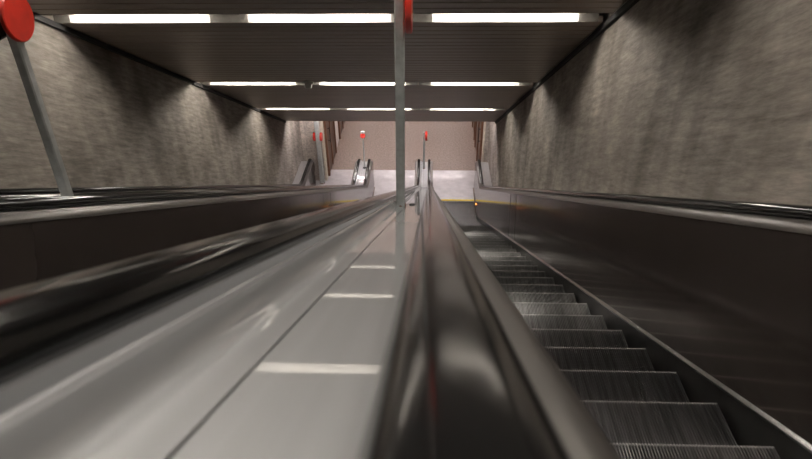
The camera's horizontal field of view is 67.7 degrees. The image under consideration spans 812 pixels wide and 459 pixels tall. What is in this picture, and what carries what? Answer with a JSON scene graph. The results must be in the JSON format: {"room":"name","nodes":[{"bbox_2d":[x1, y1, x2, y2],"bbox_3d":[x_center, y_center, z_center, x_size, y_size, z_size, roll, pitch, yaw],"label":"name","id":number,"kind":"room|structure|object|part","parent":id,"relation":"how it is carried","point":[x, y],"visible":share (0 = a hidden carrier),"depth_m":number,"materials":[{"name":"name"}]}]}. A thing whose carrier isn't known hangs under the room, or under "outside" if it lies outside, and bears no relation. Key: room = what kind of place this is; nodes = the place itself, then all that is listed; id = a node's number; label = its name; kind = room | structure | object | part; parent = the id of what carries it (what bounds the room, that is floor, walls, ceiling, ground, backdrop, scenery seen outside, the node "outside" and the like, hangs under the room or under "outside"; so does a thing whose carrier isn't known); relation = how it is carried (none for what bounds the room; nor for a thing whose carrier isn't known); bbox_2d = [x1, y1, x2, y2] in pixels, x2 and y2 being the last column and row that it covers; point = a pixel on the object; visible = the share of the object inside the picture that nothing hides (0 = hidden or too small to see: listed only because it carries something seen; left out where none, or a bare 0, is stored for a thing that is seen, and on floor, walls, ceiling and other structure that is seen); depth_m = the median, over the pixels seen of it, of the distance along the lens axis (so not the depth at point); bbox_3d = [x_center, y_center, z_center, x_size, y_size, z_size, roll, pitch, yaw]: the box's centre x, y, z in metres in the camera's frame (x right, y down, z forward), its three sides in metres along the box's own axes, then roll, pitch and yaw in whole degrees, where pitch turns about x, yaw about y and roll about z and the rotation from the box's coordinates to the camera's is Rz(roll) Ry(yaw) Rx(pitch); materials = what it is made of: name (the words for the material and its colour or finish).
{"room":"metro station","nodes":[
{"label":"metro station","id":0,"kind":"room"},
{"bbox_2d":[0,0,73,195],"bbox_3d":[-1.528,-0.519,2.507,0.121,1.066,0.183,1,35,2],"label":"sign post","id":1,"kind":"object","parent":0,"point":[17,23],"visible":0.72,"depth_m":2.41,"materials":[{"name":"metal"}]},
{"bbox_2d":[0,11,303,188],"bbox_3d":[-3.262,-0.671,5.050,0.300,12.725,19.395,1,35,2],"label":"wall","id":2,"kind":"structure","parent":0,"point":[116,120],"depth_m":6.54,"materials":[{"name":"concrete"}]},
{"bbox_2d":[33,12,285,122],"bbox_3d":[-3.110,-1.715,4.322,0.035,9.564,16.520,1,35,2],"label":"trim","id":3,"kind":"structure","parent":2,"relation":"attached to","point":[37,17],"depth_m":6.63,"materials":[{"name":"black metal"}]},
{"bbox_2d":[292,161,306,183],"bbox_3d":[-2.977,-0.693,6.098,0.188,9.094,16.984,1,35,2],"label":"deck","id":4,"kind":"object","parent":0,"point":[302,166],"visible":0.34,"depth_m":15.16,"materials":[{"name":"metal"}]},
{"bbox_2d":[299,121,325,179],"bbox_3d":[-2.574,-2.280,15.799,0.860,3.190,0.180,1,35,2],"label":"wall","id":5,"kind":"structure","parent":0,"point":[309,147],"depth_m":15.74,"materials":[{"name":"concrete"}]},
{"bbox_2d":[320,121,327,180],"bbox_3d":[-2.155,-2.349,15.731,0.042,2.370,0.205,1,35,2],"label":"trim","id":6,"kind":"structure","parent":5,"relation":"attached to","point":[321,122],"depth_m":15.87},
{"bbox_2d":[27,0,625,120],"bbox_3d":[-0.718,-1.848,4.224,4.820,9.742,16.621,1,35,2],"label":"ceiling","id":7,"kind":"structure","parent":0,"point":[286,51],"depth_m":6.25,"materials":[{"name":"grey metal"}]},
{"bbox_2d":[36,13,228,22],"bbox_3d":[-2.330,-1.852,5.161,1.578,0.222,0.277,1,35,2],"label":"ceiling light","id":8,"kind":"object","parent":7,"relation":"attached to","point":[59,18],"visible":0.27,"depth_m":5.27,"materials":[{"name":"white plastic"}]},
{"bbox_2d":[195,81,303,84],"bbox_3d":[-2.204,-2.119,8.568,1.578,0.222,0.277,1,35,2],"label":"ceiling light","id":9,"kind":"object","parent":7,"relation":"attached to","point":[202,83],"visible":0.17,"depth_m":8.69,"materials":[{"name":"white plastic"}]},
{"bbox_2d":[255,107,337,109],"bbox_3d":[-2.093,-2.353,11.537,1.578,0.222,0.277,1,35,2],"label":"ceiling light","id":10,"kind":"object","parent":7,"relation":"attached to","point":[255,107],"visible":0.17,"depth_m":11.66,"materials":[{"name":"white plastic"}]},
{"bbox_2d":[303,81,313,88],"bbox_3d":[-1.347,-2.009,8.352,0.150,0.140,0.150,1,35,2],"label":"smoke detector","id":11,"kind":"object","parent":7,"relation":"attached to","point":[307,84],"visible":1,"depth_m":8.30,"materials":[{"name":"grey plastic"}]},
{"bbox_2d":[228,13,393,22],"bbox_3d":[-0.753,-1.836,5.103,1.578,0.222,0.277,1,35,2],"label":"ceiling light","id":12,"kind":"object","parent":7,"relation":"attached to","point":[353,17],"visible":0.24,"depth_m":5.22,"materials":[{"name":"white plastic"}]},
{"bbox_2d":[312,82,417,84],"bbox_3d":[-0.627,-2.103,8.511,1.578,0.222,0.277,1,35,2],"label":"ceiling light","id":13,"kind":"object","parent":7,"relation":"attached to","point":[314,83],"visible":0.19,"depth_m":8.63,"materials":[{"name":"white plastic"}]},
{"bbox_2d":[338,108,419,109],"bbox_3d":[-0.516,-2.337,11.479,1.578,0.222,0.277,1,35,2],"label":"ceiling light","id":14,"kind":"object","parent":7,"relation":"attached to","point":[338,108],"visible":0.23,"depth_m":11.61,"materials":[{"name":"white ceramic"}]},
{"bbox_2d":[421,108,503,109],"bbox_3d":[1.080,-2.320,11.421,1.578,0.222,0.277,1,35,2],"label":"ceiling light","id":15,"kind":"object","parent":7,"relation":"attached to","point":[421,108],"visible":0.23,"depth_m":11.54,"materials":[{"name":"white ceramic"}]},
{"bbox_2d":[419,82,533,85],"bbox_3d":[0.969,-2.087,8.453,1.578,0.222,0.277,1,35,2],"label":"ceiling light","id":16,"kind":"object","parent":7,"relation":"attached to","point":[420,83],"visible":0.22,"depth_m":8.57,"materials":[{"name":"white plastic"}]},
{"bbox_2d":[413,13,598,21],"bbox_3d":[0.843,-1.820,5.045,1.578,0.222,0.277,1,35,2],"label":"ceiling light","id":17,"kind":"object","parent":7,"relation":"attached to","point":[417,17],"visible":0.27,"depth_m":5.16,"materials":[{"name":"white plastic"}]},
{"bbox_2d":[331,121,475,204],"bbox_3d":[-0.081,-4.393,21.020,4.820,0.300,13.010,1,35,2],"label":"floor","id":18,"kind":"structure","parent":0,"point":[449,145],"depth_m":17.98,"materials":[{"name":"stone"}]},
{"bbox_2d":[0,158,360,197],"bbox_3d":[-2.217,-0.240,6.234,1.356,10.088,17.707,1,35,2],"label":"escalator","id":19,"kind":"object","parent":18,"relation":"on","point":[308,179],"visible":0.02,"depth_m":6.05,"materials":[{"name":"metal"}]},
{"bbox_2d":[26,160,313,194],"bbox_3d":[-2.800,-0.605,6.264,0.072,9.425,17.194,1,35,2],"label":"hood","id":20,"kind":"object","parent":19,"relation":"attached to","point":[307,178],"depth_m":7.08,"materials":[{"name":"rubber"}]},
{"bbox_3d":[-2.763,-0.358,6.221,0.032,9.720,17.485,1,35,2],"label":"panel","id":21,"kind":"part","parent":19,"relation":"part of","materials":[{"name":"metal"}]},
{"bbox_2d":[351,161,356,183],"bbox_3d":[-1.626,-0.593,6.221,0.072,9.425,17.194,1,35,2],"label":"hood","id":22,"kind":"object","parent":19,"relation":"attached to","point":[354,177],"depth_m":14.95,"materials":[{"name":"metal"}]},
{"bbox_2d":[0,159,419,385],"bbox_3d":[-0.669,-0.225,6.178,1.356,10.088,17.707,1,35,2],"label":"escalator","id":23,"kind":"object","parent":18,"relation":"on","point":[76,271],"visible":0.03,"depth_m":2.05,"materials":[{"name":"metal"}]},
{"bbox_3d":[-1.305,-0.598,6.245,0.073,9.533,17.219,1,35,2],"label":"handrail","id":24,"kind":"part","parent":23,"relation":"part of","materials":[{"name":"black rubber"}]},
{"bbox_2d":[0,161,372,224],"bbox_3d":[-1.252,-0.589,6.208,0.072,9.425,17.194,1,35,2],"label":"hood","id":25,"kind":"object","parent":23,"relation":"attached to","point":[259,206],"depth_m":3.63,"materials":[{"name":"rubber"}]},
{"bbox_3d":[-1.215,-0.342,6.165,0.032,9.720,17.485,1,35,2],"label":"panel","id":26,"kind":"part","parent":23,"relation":"part of","materials":[{"name":"metal"}]},
{"bbox_2d":[414,161,416,185],"bbox_3d":[-0.078,-0.577,6.165,0.072,9.425,17.194,1,35,2],"label":"hood","id":27,"kind":"object","parent":23,"relation":"attached to","point":[415,181],"depth_m":14.97,"materials":[{"name":"metal"}]},
{"bbox_2d":[0,160,427,458],"bbox_3d":[0.121,-0.421,6.271,0.230,9.827,17.206,1,35,2],"label":"divider","id":28,"kind":"object","parent":18,"relation":"on","point":[280,357],"visible":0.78,"depth_m":0.41,"materials":[{"name":"grey metal"}]},
{"bbox_2d":[394,0,412,205],"bbox_3d":[-0.019,-0.786,3.015,0.105,1.618,0.269,1,35,2],"label":"sign post","id":29,"kind":"object","parent":28,"relation":"on","point":[403,9],"visible":0.88,"depth_m":3.03,"materials":[{"name":"metal"}]},
{"bbox_2d":[423,131,426,168],"bbox_3d":[0.471,-1.968,15.020,0.111,1.020,0.239,1,35,2],"label":"sign post","id":30,"kind":"object","parent":28,"relation":"on","point":[425,132],"visible":1,"depth_m":14.92,"materials":[{"name":"metal"}]},
{"bbox_2d":[316,170,353,185],"bbox_3d":[-1.845,-1.254,16.220,1.545,0.004,1.438,1,35,2],"label":"plate","id":31,"kind":"object","parent":18,"relation":"on","point":[337,177],"visible":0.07,"depth_m":16.41,"materials":[{"name":"metal"}]},
{"bbox_2d":[313,121,324,183],"bbox_3d":[-2.248,-2.196,15.564,0.222,2.300,0.219,1,35,2],"label":"sign post","id":32,"kind":"object","parent":31,"relation":"on","point":[317,135],"visible":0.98,"depth_m":15.56,"materials":[{"name":"metal"}]},
{"bbox_2d":[355,160,367,184],"bbox_3d":[-1.427,-0.436,6.327,0.230,9.827,17.206,1,35,2],"label":"deck","id":33,"kind":"object","parent":18,"relation":"on","point":[361,172],"visible":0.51,"depth_m":15.11,"materials":[{"name":"silver metal"}]},
{"bbox_2d":[360,130,365,168],"bbox_3d":[-1.055,-1.978,15.066,0.128,1.020,0.140,1,35,2],"label":"sign post","id":34,"kind":"object","parent":33,"relation":"on","point":[362,135],"visible":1,"depth_m":14.93,"materials":[{"name":"metal"}]},
{"bbox_2d":[373,170,414,195],"bbox_3d":[-0.297,-1.238,16.163,1.545,0.004,1.438,1,35,2],"label":"plate","id":35,"kind":"object","parent":18,"relation":"on","point":[384,180],"visible":0.38,"depth_m":16.28,"materials":[{"name":"metal"}]},
{"bbox_3d":[-0.317,-0.927,15.710,1.026,0.004,0.338,1,35,2],"label":"plate","id":36,"kind":"part","parent":35,"relation":"part of","materials":[{"name":"metal"}]},
{"bbox_2d":[433,170,474,197],"bbox_3d":[1.251,-1.222,16.107,1.545,0.004,1.438,1,35,2],"label":"plate","id":37,"kind":"object","parent":18,"relation":"on","point":[446,183],"visible":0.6,"depth_m":16.11,"materials":[{"name":"metal"}]},
{"bbox_3d":[1.231,-0.911,15.654,1.026,0.004,0.338,1,35,2],"label":"plate","id":38,"kind":"part","parent":37,"relation":"part of","materials":[{"name":"metal"}]},
{"bbox_2d":[357,159,811,458],"bbox_3d":[0.879,-0.209,6.122,1.356,10.088,17.707,1,35,2],"label":"escalator","id":39,"kind":"object","parent":18,"relation":"on","point":[528,323],"visible":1,"depth_m":2.29,"materials":[{"name":"black metal"}]},
{"bbox_3d":[1.221,-0.755,15.436,1.028,0.015,0.195,1,35,2],"label":"comb plate","id":40,"kind":"part","parent":39,"relation":"part of","materials":[{"name":"metal"}]},
{"bbox_3d":[0.243,-0.582,6.189,0.073,9.533,17.219,1,35,2],"label":"handrail","id":41,"kind":"part","parent":39,"relation":"part of","materials":[{"name":"black rubber"}]},
{"bbox_2d":[430,161,621,458],"bbox_3d":[0.296,-0.573,6.152,0.072,9.425,17.194,1,35,2],"label":"hood","id":42,"kind":"object","parent":39,"relation":"attached to","point":[534,411],"depth_m":0.30,"materials":[{"name":"rubber"}]},
{"bbox_3d":[1.425,-0.315,6.069,0.032,9.720,17.485,1,35,2],"label":"panel","id":43,"kind":"part","parent":39,"relation":"part of","materials":[{"name":"metal"}]},
{"bbox_2d":[475,161,811,234],"bbox_3d":[1.470,-0.561,6.109,0.072,9.425,17.194,1,35,2],"label":"hood","id":44,"kind":"object","parent":39,"relation":"attached to","point":[502,210],"depth_m":3.79,"materials":[{"name":"rubber"}]},
{"bbox_3d":[1.525,-0.569,6.143,0.073,9.533,17.219,1,35,2],"label":"handrail","id":45,"kind":"part","parent":39,"relation":"part of","materials":[{"name":"black rubber"}]},
{"bbox_2d":[483,122,489,161],"bbox_3d":[2.203,-2.232,15.625,0.420,3.190,0.180,1,35,2],"label":"wall","id":46,"kind":"structure","parent":0,"point":[487,123],"depth_m":15.51,"materials":[{"name":"concrete"}]},
{"bbox_2d":[481,122,485,161],"bbox_3d":[1.999,-2.290,15.555,0.042,2.370,0.145,1,35,2],"label":"trim","id":47,"kind":"structure","parent":46,"relation":"attached to","point":[484,128],"depth_m":15.51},
{"bbox_2d":[487,0,811,204],"bbox_3d":[1.855,-0.619,4.864,0.300,12.725,19.395,1,35,2],"label":"wall","id":48,"kind":"structure","parent":0,"point":[700,99],"depth_m":3.67,"materials":[{"name":"concrete"}]},
{"bbox_2d":[285,120,495,121],"bbox_3d":[-0.366,-2.584,13.700,4.820,0.247,0.162,1,35,2],"label":"trim","id":49,"kind":"structure","parent":48,"relation":"attached to","point":[285,120],"depth_m":13.64,"materials":[{"name":"black metal"}]},
{"bbox_2d":[481,162,491,185],"bbox_3d":[1.641,-0.646,5.930,0.201,9.094,16.984,1,35,2],"label":"deck","id":50,"kind":"object","parent":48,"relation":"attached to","point":[485,167],"visible":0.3,"depth_m":14.98,"materials":[{"name":"metal"}]},
{"bbox_2d":[495,0,639,123],"bbox_3d":[1.671,-1.666,4.148,0.035,9.564,16.520,1,35,2],"label":"trim","id":51,"kind":"structure","parent":48,"relation":"attached to","point":[629,4],"depth_m":5.97,"materials":[{"name":"black metal"}]},
{"bbox_3d":[-2.351,-5.813,20.938,0.860,3.190,12.300,1,35,2],"label":"wall","id":52,"kind":"structure","parent":0,"visible":0},
{"bbox_2d":[323,121,336,175],"bbox_3d":[-2.062,-2.813,16.467,0.104,2.300,1.440,1,35,2],"label":"door","id":53,"kind":"structure","parent":52,"relation":"in","point":[329,126],"depth_m":16.52,"materials":[{"name":"wood"}]},
{"bbox_2d":[335,121,338,145],"bbox_3d":[-2.064,-3.404,17.415,0.020,2.200,0.710,1,35,2],"label":"trim","id":54,"kind":"structure","parent":52,"relation":"attached to","point":[336,122],"depth_m":17.90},
{"bbox_2d":[338,121,344,138],"bbox_3d":[-1.978,-4.141,18.398,0.104,2.300,1.550,1,35,2],"label":"door","id":55,"kind":"structure","parent":52,"relation":"in","point":[340,123],"depth_m":18.52,"materials":[{"name":"wood"}]},
{"bbox_3d":[2.425,-5.765,20.764,0.420,3.190,12.300,1,35,2],"label":"wall","id":56,"kind":"structure","parent":0,"visible":0},
{"bbox_2d":[472,122,475,139],"bbox_3d":[2.059,-4.171,18.354,0.104,2.300,1.900,1,35,2],"label":"door","id":57,"kind":"structure","parent":56,"relation":"in","point":[473,123],"depth_m":18.21,"materials":[{"name":"wood"}]},
{"bbox_2d":[474,122,483,160],"bbox_3d":[1.978,-2.886,16.485,0.104,2.300,1.840,1,35,2],"label":"door","id":58,"kind":"structure","parent":56,"relation":"in","point":[479,126],"depth_m":16.41,"materials":[{"name":"wood"}]}
]}

